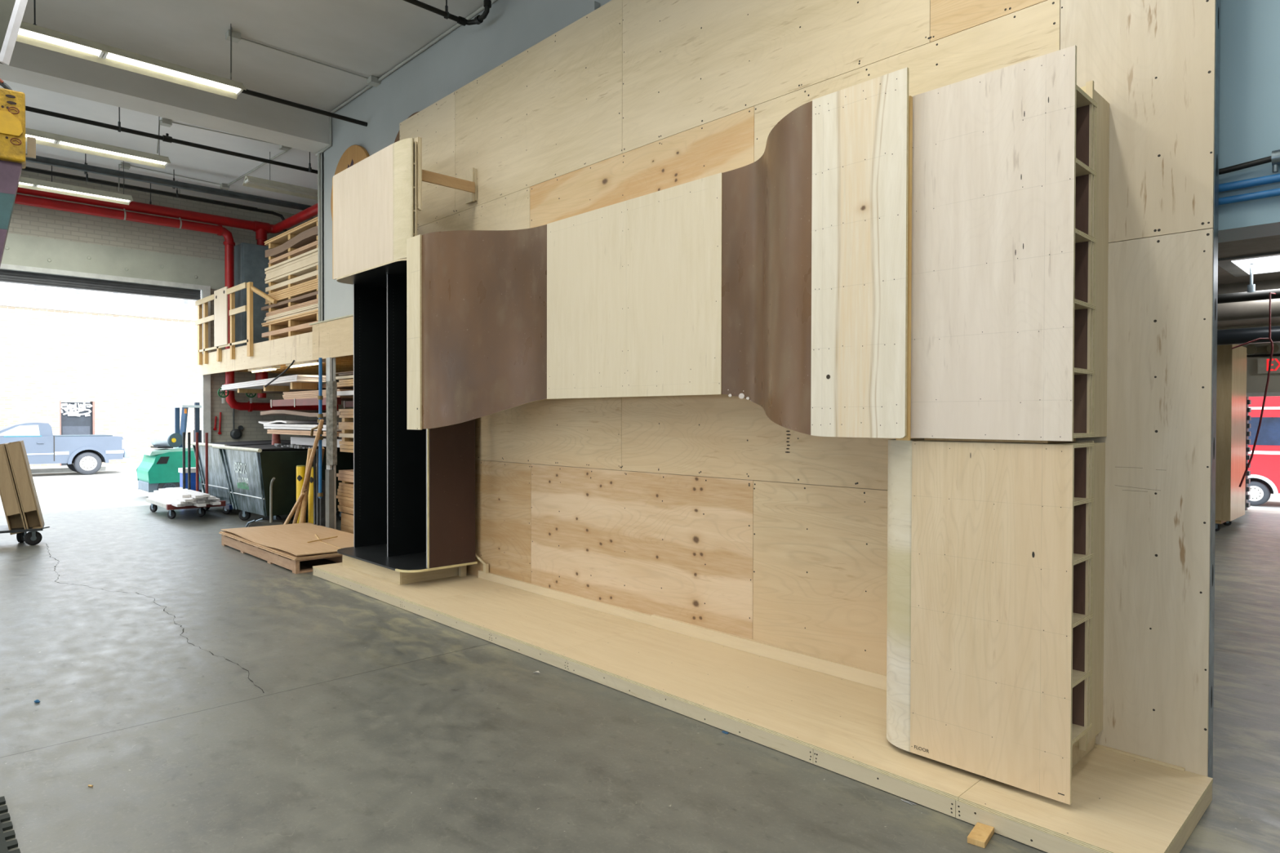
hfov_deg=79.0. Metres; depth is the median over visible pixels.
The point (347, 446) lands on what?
board
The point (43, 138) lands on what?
fluorescent light
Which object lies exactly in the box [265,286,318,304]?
board
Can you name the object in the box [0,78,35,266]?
mast
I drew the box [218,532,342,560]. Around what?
tan plywood
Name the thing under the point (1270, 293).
air hose
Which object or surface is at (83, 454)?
pickup truck
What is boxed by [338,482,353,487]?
board
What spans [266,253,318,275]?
board
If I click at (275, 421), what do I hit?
board
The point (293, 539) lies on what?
tan plywood
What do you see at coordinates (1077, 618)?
shelf
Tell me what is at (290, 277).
block
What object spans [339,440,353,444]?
board
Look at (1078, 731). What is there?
shelf
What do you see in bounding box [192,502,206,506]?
plank
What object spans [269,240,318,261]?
board
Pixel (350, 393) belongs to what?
board
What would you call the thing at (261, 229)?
pipe
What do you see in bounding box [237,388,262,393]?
block
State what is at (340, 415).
board
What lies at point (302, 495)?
leaning board
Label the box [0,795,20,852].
rubber mat
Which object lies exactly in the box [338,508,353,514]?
board
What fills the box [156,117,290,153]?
cable
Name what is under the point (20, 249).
housing
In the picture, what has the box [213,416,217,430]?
wrench
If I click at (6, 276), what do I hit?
door
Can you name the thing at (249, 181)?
fluorescent light
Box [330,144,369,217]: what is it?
wooden disc
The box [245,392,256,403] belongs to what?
wheel
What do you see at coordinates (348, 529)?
board
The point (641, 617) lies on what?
board
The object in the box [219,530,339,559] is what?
tan plywood
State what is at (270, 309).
block
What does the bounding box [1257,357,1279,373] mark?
exit sign
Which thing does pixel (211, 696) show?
floor
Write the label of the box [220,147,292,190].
conduit
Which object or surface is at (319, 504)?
channel
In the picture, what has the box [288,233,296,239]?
block
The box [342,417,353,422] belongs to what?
block
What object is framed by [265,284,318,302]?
board
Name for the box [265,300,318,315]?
board
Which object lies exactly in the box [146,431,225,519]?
cart
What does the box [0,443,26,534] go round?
case
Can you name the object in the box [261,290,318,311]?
board
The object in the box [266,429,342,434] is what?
board
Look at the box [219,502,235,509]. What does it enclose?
caster
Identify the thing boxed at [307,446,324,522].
leaning board
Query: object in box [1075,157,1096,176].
shelf
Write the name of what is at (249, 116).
beam
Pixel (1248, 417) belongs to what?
door
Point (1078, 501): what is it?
shelf
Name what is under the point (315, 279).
board
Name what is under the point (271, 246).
block
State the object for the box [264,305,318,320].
board
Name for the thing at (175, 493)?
plank
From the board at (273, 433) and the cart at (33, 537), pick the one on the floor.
the cart at (33, 537)
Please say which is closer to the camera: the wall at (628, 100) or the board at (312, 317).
the wall at (628, 100)
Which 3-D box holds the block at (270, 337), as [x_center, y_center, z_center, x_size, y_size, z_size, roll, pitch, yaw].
[-5.583,-1.385,12.717,0.910,0.138,0.090,0,1,-44]
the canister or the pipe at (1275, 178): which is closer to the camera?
the pipe at (1275, 178)
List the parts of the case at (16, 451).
door, panel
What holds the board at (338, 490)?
on the board at (342, 494)
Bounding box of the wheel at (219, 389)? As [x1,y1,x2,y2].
[217,387,229,403]
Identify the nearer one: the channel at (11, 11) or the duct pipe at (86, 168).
the channel at (11, 11)
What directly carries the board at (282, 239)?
on the block at (271, 246)
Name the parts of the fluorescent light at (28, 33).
chain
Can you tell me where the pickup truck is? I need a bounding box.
[0,422,129,475]
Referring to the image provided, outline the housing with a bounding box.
[0,232,224,289]
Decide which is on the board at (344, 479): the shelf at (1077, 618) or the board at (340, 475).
the board at (340, 475)
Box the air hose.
[1231,292,1275,487]
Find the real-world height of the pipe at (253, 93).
0.498 m
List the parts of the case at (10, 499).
door, panel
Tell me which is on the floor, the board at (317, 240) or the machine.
the machine
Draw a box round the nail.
[900,799,915,805]
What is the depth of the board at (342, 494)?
10.31 m
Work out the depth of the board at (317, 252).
11.69 m
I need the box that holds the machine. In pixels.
[244,477,293,527]
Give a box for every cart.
[0,523,49,545]
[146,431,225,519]
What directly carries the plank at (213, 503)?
on the cart at (201, 512)
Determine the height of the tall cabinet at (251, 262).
2.130 m
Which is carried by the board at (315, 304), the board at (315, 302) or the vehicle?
the board at (315, 302)
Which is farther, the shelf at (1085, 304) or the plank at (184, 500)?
the plank at (184, 500)
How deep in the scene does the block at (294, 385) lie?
12.04 m
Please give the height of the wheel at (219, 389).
0.298 m
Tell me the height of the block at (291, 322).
0.098 m
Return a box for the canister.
[271,433,280,444]
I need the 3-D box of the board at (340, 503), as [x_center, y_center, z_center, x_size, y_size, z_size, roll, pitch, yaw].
[-3.066,1.041,10.214,1.077,0.040,1.735,0,1,-44]
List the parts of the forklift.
guard post, guard post, post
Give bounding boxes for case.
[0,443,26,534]
[4,440,44,528]
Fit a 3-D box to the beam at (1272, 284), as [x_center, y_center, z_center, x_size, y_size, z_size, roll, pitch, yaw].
[9.312,-1.516,7.544,0.100,0.440,14.000,0,1,-44]
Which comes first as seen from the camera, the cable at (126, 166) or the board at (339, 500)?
the board at (339, 500)
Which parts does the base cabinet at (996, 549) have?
panel, panel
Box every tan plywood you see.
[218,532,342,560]
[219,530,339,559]
[221,522,353,555]
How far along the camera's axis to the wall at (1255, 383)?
13.73 m
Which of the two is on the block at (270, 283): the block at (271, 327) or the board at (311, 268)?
the board at (311, 268)
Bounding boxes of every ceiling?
[0,0,484,217]
[1217,235,1279,327]
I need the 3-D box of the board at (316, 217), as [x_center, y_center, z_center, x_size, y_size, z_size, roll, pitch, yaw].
[-4.903,-2.964,11.989,0.920,0.016,2.394,0,1,-44]
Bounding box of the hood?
[139,445,193,456]
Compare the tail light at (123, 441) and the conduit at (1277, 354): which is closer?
the conduit at (1277, 354)
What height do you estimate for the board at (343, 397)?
0.016 m
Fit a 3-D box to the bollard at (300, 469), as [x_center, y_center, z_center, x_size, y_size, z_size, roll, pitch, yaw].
[-4.853,1.026,11.120,0.126,0.937,0.126,0,1,-44]
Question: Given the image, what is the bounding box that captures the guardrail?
[195,281,277,364]
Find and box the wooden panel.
[1215,344,1246,531]
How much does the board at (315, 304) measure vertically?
0.023 m
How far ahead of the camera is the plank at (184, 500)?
12.36 m
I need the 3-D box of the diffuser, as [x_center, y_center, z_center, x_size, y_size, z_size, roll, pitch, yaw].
[7.254,-1.714,7.699,1.050,0.004,2.080,0,1,-44]
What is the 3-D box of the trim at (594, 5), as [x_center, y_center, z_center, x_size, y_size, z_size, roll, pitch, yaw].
[-1.183,-3.262,7.365,0.060,0.610,2.380,0,1,-44]
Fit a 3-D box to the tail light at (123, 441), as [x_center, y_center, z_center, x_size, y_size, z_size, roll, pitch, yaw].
[-17.478,0.602,26.276,0.085,0.300,0.103,0,1,-44]
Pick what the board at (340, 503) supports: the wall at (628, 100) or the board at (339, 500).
the board at (339, 500)
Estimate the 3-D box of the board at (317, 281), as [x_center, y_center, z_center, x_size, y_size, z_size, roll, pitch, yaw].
[-4.900,-2.069,11.996,0.916,0.026,2.402,0,1,-44]
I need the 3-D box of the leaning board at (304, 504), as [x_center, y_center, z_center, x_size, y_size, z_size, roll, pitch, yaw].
[-4.553,0.901,10.575,0.058,1.218,0.435,0,1,-44]
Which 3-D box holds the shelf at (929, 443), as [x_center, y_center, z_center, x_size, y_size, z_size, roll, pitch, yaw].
[1.596,0.075,3.414,0.392,0.018,0.610,0,1,-44]
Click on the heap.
(291, 446)
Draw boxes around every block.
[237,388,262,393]
[263,385,288,391]
[268,243,280,248]
[268,281,278,286]
[268,307,279,311]
[268,324,288,331]
[268,335,287,340]
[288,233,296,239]
[288,247,297,252]
[288,275,298,279]
[288,302,300,306]
[288,320,311,327]
[288,331,307,336]
[289,382,317,390]
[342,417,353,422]
[342,429,353,433]
[342,437,353,440]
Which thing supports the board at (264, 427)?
on the board at (268, 430)
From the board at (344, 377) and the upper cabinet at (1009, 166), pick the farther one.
the board at (344, 377)
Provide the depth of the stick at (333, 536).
9.01 m
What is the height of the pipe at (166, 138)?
0.500 m
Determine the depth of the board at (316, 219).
11.65 m
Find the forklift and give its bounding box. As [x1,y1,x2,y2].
[136,402,201,493]
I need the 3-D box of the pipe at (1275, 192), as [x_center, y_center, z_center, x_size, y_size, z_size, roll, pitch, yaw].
[4.286,-0.978,1.680,0.032,0.032,6.500,0,1,-44]
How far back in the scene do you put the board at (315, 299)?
11.66 m
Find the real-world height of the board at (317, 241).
0.020 m
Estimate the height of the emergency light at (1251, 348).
0.169 m
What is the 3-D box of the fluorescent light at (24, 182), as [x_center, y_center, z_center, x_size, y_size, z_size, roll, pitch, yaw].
[-9.012,-3.922,11.566,2.440,0.716,0.320,0,1,-44]
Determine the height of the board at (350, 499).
0.040 m
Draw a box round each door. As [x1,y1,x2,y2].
[0,269,200,300]
[1244,396,1251,510]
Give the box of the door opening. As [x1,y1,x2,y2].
[0,281,201,466]
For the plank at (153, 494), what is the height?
0.040 m
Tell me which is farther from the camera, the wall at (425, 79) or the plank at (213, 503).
the plank at (213, 503)
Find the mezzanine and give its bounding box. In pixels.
[199,314,353,529]
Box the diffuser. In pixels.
[1231,255,1279,274]
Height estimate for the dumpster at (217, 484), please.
1.190 m
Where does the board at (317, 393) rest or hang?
on the board at (312, 394)
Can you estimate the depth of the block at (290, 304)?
11.78 m
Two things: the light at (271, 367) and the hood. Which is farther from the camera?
the hood
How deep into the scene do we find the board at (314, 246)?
11.65 m
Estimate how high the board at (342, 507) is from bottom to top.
0.040 m
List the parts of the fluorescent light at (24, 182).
chain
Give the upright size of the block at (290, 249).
0.058 m
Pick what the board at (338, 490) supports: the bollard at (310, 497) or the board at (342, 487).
the board at (342, 487)
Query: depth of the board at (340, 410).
10.33 m
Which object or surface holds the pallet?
on the floor
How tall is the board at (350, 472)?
0.043 m
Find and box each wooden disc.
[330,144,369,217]
[394,111,419,142]
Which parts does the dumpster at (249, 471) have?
lid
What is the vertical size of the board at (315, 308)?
0.023 m
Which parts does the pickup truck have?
bed rail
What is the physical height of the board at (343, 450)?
0.045 m
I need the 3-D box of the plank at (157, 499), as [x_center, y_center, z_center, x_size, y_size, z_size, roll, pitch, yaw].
[-7.783,1.218,12.748,0.110,0.040,1.891,0,1,-44]
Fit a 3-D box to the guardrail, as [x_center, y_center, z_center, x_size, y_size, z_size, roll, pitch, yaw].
[-7.036,-1.754,13.263,3.594,1.240,0.216,1,1,43]
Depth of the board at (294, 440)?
12.05 m
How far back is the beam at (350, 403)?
13.12 m
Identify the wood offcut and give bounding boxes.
[475,553,488,573]
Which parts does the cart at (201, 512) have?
rail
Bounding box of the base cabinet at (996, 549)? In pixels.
[886,438,1105,804]
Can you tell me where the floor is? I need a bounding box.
[0,462,1279,852]
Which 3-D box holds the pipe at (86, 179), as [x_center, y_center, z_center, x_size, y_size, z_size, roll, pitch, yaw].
[-10.869,-3.996,10.885,11.460,0.562,0.100,0,1,-44]
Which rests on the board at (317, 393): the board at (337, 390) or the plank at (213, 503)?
the board at (337, 390)
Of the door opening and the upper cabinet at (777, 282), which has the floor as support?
the door opening
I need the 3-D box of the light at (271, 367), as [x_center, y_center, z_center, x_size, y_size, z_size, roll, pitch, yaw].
[-6.507,-0.990,13.429,0.140,0.079,1.200,0,1,-44]
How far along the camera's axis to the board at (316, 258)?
11.67 m
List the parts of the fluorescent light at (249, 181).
chain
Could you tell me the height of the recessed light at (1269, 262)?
0.029 m
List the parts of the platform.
wood strip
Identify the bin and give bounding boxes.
[177,466,199,491]
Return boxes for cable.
[118,161,220,191]
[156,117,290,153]
[225,26,368,79]
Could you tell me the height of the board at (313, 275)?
0.066 m
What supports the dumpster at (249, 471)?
on the floor
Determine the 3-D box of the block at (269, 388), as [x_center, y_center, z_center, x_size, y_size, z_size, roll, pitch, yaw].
[-6.065,-0.641,12.958,0.380,0.105,0.090,0,1,-44]
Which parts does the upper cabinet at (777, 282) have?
panel, panel, flat panel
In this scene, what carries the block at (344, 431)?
on the board at (340, 435)
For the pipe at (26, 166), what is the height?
0.040 m
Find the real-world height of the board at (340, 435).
0.052 m
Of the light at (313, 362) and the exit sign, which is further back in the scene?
the exit sign
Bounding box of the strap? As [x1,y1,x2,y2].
[264,360,294,386]
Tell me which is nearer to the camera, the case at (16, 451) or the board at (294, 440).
the case at (16, 451)
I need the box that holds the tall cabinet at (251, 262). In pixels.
[234,242,269,346]
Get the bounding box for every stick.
[306,536,337,542]
[315,533,342,548]
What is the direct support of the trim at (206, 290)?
attached to the wall at (29, 220)
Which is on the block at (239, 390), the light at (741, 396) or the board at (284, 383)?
the board at (284, 383)
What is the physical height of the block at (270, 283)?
0.058 m
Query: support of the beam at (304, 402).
attached to the mezzanine
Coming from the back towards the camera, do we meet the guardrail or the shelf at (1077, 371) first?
the guardrail
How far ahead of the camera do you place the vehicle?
18.86 m
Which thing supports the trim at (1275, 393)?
attached to the wall at (1255, 383)
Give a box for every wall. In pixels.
[8,166,353,442]
[322,0,1279,490]
[399,0,1220,777]
[1217,323,1279,392]
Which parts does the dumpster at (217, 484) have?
lid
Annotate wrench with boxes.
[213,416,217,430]
[217,412,221,434]
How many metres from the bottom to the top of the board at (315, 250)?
0.036 m
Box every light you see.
[16,21,246,99]
[17,160,133,204]
[25,127,170,168]
[122,440,124,448]
[242,151,317,199]
[248,365,279,373]
[285,359,325,368]
[738,393,744,399]
[1217,251,1279,276]
[1245,343,1279,354]
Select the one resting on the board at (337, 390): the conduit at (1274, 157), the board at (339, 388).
the board at (339, 388)
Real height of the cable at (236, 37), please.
0.561 m
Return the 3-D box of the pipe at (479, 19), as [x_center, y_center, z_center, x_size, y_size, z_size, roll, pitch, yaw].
[-3.763,-4.054,5.443,6.166,0.296,0.370,0,1,-44]
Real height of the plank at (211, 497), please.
0.040 m
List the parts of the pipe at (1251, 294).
drop rod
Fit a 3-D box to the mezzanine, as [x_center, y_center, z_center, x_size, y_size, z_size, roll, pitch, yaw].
[-3.899,0.013,13.473,4.850,2.915,7.730,0,1,-44]
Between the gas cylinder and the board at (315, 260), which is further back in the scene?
the gas cylinder
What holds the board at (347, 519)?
on the board at (348, 529)
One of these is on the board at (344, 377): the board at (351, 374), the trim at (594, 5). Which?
the board at (351, 374)
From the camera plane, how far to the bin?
14.04 m
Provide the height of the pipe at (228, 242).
4.029 m
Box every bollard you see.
[296,465,306,523]
[307,466,316,523]
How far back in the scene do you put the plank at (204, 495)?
12.70 m
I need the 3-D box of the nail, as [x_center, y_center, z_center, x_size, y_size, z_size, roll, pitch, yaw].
[1.133,1.590,3.284,0.018,0.004,0.065,0,1,-44]
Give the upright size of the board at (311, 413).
0.108 m
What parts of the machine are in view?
handle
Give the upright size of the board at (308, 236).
0.168 m
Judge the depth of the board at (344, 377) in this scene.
10.30 m
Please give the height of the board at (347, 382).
0.026 m
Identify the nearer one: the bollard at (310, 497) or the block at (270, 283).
the bollard at (310, 497)
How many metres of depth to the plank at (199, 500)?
12.24 m
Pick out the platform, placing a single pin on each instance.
(1120, 803)
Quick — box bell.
[230,408,243,439]
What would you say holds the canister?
on the dumpster at (249, 471)
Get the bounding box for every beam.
[0,40,330,153]
[270,397,341,407]
[343,400,353,408]
[1217,279,1279,294]
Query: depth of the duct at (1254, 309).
8.65 m
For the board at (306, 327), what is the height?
0.066 m
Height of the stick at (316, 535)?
0.017 m
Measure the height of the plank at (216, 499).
0.040 m
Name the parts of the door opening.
door panel, door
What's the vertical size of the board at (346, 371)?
0.010 m
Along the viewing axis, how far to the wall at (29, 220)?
14.35 m
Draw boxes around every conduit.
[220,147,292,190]
[315,0,497,155]
[317,152,320,321]
[1218,149,1279,174]
[1246,353,1279,357]
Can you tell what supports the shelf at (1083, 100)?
attached to the upper cabinet at (1009, 166)
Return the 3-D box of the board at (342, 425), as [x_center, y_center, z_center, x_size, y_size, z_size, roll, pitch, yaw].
[-3.065,-0.006,10.200,1.084,0.096,1.726,0,1,-44]
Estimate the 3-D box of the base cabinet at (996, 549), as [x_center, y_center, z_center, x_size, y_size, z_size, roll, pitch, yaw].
[1.659,0.777,3.583,0.751,1.438,0.837,0,1,-44]
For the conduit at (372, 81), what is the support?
attached to the wall at (425, 79)
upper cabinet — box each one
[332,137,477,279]
[406,66,908,438]
[896,44,1109,443]
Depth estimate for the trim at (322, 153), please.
10.76 m
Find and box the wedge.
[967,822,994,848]
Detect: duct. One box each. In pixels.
[1217,298,1279,321]
[1217,325,1279,345]
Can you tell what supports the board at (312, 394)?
on the board at (324, 395)
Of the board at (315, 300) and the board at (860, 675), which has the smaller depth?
the board at (860, 675)
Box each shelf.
[915,440,1094,448]
[1071,724,1092,745]
[1072,613,1093,627]
[1072,669,1092,687]
[1073,432,1094,438]
[1073,497,1093,506]
[1073,553,1093,565]
[1074,298,1095,309]
[1074,367,1094,374]
[1075,84,1097,107]
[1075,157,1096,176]
[1075,227,1096,243]
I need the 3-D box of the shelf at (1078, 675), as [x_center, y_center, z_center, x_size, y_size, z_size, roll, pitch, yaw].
[1.594,1.053,3.425,0.392,0.018,0.610,0,1,-44]
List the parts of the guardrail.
post, rail, rail, post, post, infill panel, toe rail, post, rail, rail, post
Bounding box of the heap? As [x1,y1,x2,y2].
[274,443,312,448]
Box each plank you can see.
[148,495,185,506]
[149,492,188,504]
[153,490,193,502]
[158,488,190,497]
[166,487,203,498]
[173,487,209,497]
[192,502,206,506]
[196,499,204,502]
[206,495,215,499]
[208,501,221,505]
[211,497,219,501]
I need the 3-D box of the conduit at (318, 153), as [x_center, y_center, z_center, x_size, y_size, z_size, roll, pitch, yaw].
[-4.441,-2.591,10.761,0.037,2.380,0.037,0,1,-21]
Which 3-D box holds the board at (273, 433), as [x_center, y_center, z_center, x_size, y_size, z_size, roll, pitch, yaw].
[-4.832,0.108,12.014,0.919,0.032,2.603,0,1,-44]
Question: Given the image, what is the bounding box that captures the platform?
[312,562,1213,852]
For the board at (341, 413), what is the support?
on the board at (340, 415)
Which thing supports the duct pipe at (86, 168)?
hanging from the ceiling at (366, 38)
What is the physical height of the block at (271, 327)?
0.098 m
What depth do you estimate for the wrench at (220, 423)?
14.83 m
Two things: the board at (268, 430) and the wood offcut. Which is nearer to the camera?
the wood offcut
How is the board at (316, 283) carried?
on the board at (315, 286)
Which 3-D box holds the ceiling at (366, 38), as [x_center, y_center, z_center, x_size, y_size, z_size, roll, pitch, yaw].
[-2.866,-4.343,2.945,18.000,0.340,24.300,0,1,-44]
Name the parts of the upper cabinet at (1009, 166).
rail, panel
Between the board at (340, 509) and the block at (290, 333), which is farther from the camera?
the block at (290, 333)
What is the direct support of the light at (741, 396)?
attached to the upper cabinet at (777, 282)
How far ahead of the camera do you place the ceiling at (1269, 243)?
7.88 m
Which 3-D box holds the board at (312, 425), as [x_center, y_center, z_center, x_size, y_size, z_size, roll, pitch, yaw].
[-4.889,-0.015,12.068,0.925,0.036,2.748,0,1,-44]
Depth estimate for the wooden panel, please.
11.18 m
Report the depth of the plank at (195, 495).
12.43 m
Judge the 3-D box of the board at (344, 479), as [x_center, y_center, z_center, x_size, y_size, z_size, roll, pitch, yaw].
[-3.065,0.706,10.197,1.096,0.043,1.732,0,1,-44]
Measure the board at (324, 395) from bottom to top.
0.016 m
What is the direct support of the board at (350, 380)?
on the board at (347, 382)
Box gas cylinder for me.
[150,432,182,448]
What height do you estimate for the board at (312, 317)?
0.024 m
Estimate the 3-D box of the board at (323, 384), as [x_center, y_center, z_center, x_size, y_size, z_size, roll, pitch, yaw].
[-5.629,-0.643,13.155,0.477,0.066,4.171,0,1,-44]
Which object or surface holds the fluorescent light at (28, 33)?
hanging from the ceiling at (366, 38)
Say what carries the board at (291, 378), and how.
on the board at (284, 383)
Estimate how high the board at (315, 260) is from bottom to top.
0.036 m
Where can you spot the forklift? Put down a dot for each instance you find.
(157, 469)
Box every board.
[220,378,325,391]
[221,377,325,388]
[222,374,325,386]
[258,420,340,423]
[260,409,340,417]
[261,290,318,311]
[261,309,318,324]
[262,311,318,327]
[262,320,318,337]
[262,383,353,393]
[263,423,338,427]
[263,426,342,431]
[264,217,317,243]
[264,219,317,245]
[264,247,318,271]
[264,258,318,280]
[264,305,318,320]
[265,218,317,243]
[265,226,318,257]
[265,251,318,274]
[265,256,318,278]
[265,262,318,284]
[265,269,318,292]
[265,282,318,300]
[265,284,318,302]
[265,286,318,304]
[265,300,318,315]
[265,302,318,319]
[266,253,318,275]
[266,298,318,314]
[266,302,318,316]
[266,307,318,322]
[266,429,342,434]
[266,431,338,436]
[267,277,318,295]
[268,242,318,264]
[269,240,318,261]
[269,240,318,262]
[269,280,318,297]
[282,392,325,395]
[282,394,325,397]
[283,388,353,393]
[283,395,353,398]
[284,390,350,395]
[284,395,353,400]
[284,492,305,524]
[290,436,342,447]
[292,419,324,524]
[298,448,312,523]
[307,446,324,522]
[335,371,353,373]
[335,374,353,379]
[336,473,353,479]
[336,495,353,501]
[337,381,353,384]
[337,383,353,386]
[337,390,353,395]
[337,476,353,482]
[337,488,353,494]
[337,492,353,497]
[337,498,353,504]
[337,505,353,511]
[338,373,353,375]
[338,378,353,382]
[338,408,353,412]
[338,414,353,417]
[338,422,353,429]
[338,433,353,437]
[338,469,353,475]
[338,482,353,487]
[338,485,353,491]
[338,502,353,507]
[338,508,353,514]
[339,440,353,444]
[339,444,353,448]
[340,412,353,414]
[340,448,353,453]
[341,512,353,527]
[341,524,353,533]
[478,570,651,625]
[651,614,886,690]
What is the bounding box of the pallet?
[221,534,342,573]
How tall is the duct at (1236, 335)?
0.189 m
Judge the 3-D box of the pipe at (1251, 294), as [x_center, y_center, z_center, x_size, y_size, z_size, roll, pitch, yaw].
[8.165,-1.516,6.442,0.139,0.420,13.800,0,1,-44]
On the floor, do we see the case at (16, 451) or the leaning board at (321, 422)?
the leaning board at (321, 422)
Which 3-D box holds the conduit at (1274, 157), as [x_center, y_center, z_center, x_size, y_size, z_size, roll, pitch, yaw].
[4.279,-1.129,1.671,0.064,0.133,6.500,0,1,-44]
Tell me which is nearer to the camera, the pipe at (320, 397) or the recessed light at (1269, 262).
the recessed light at (1269, 262)
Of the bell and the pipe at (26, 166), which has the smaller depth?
the pipe at (26, 166)
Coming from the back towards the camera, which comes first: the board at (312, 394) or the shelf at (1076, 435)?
the board at (312, 394)
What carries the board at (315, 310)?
on the board at (312, 317)
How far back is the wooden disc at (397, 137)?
9.04 m
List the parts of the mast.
raised plate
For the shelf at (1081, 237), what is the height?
0.018 m
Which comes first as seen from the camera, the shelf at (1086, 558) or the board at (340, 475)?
the shelf at (1086, 558)
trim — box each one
[0,263,210,493]
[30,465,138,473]
[320,151,324,320]
[448,0,599,94]
[1246,391,1279,396]
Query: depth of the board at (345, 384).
10.32 m
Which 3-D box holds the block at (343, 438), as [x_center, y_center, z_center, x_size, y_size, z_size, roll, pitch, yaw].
[-3.565,0.166,10.724,1.080,0.048,0.090,0,1,-44]
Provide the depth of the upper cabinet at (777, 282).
4.88 m
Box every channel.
[0,0,27,65]
[313,448,325,526]
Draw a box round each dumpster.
[186,440,290,514]
[212,443,353,520]
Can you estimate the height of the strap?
0.358 m
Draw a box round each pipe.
[14,178,337,411]
[17,165,317,398]
[22,163,286,231]
[25,106,317,173]
[26,153,311,210]
[26,166,257,208]
[32,0,367,126]
[310,357,323,497]
[403,0,491,26]
[1217,263,1279,303]
[1218,173,1279,191]
[1218,187,1279,204]
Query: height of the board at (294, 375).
0.080 m

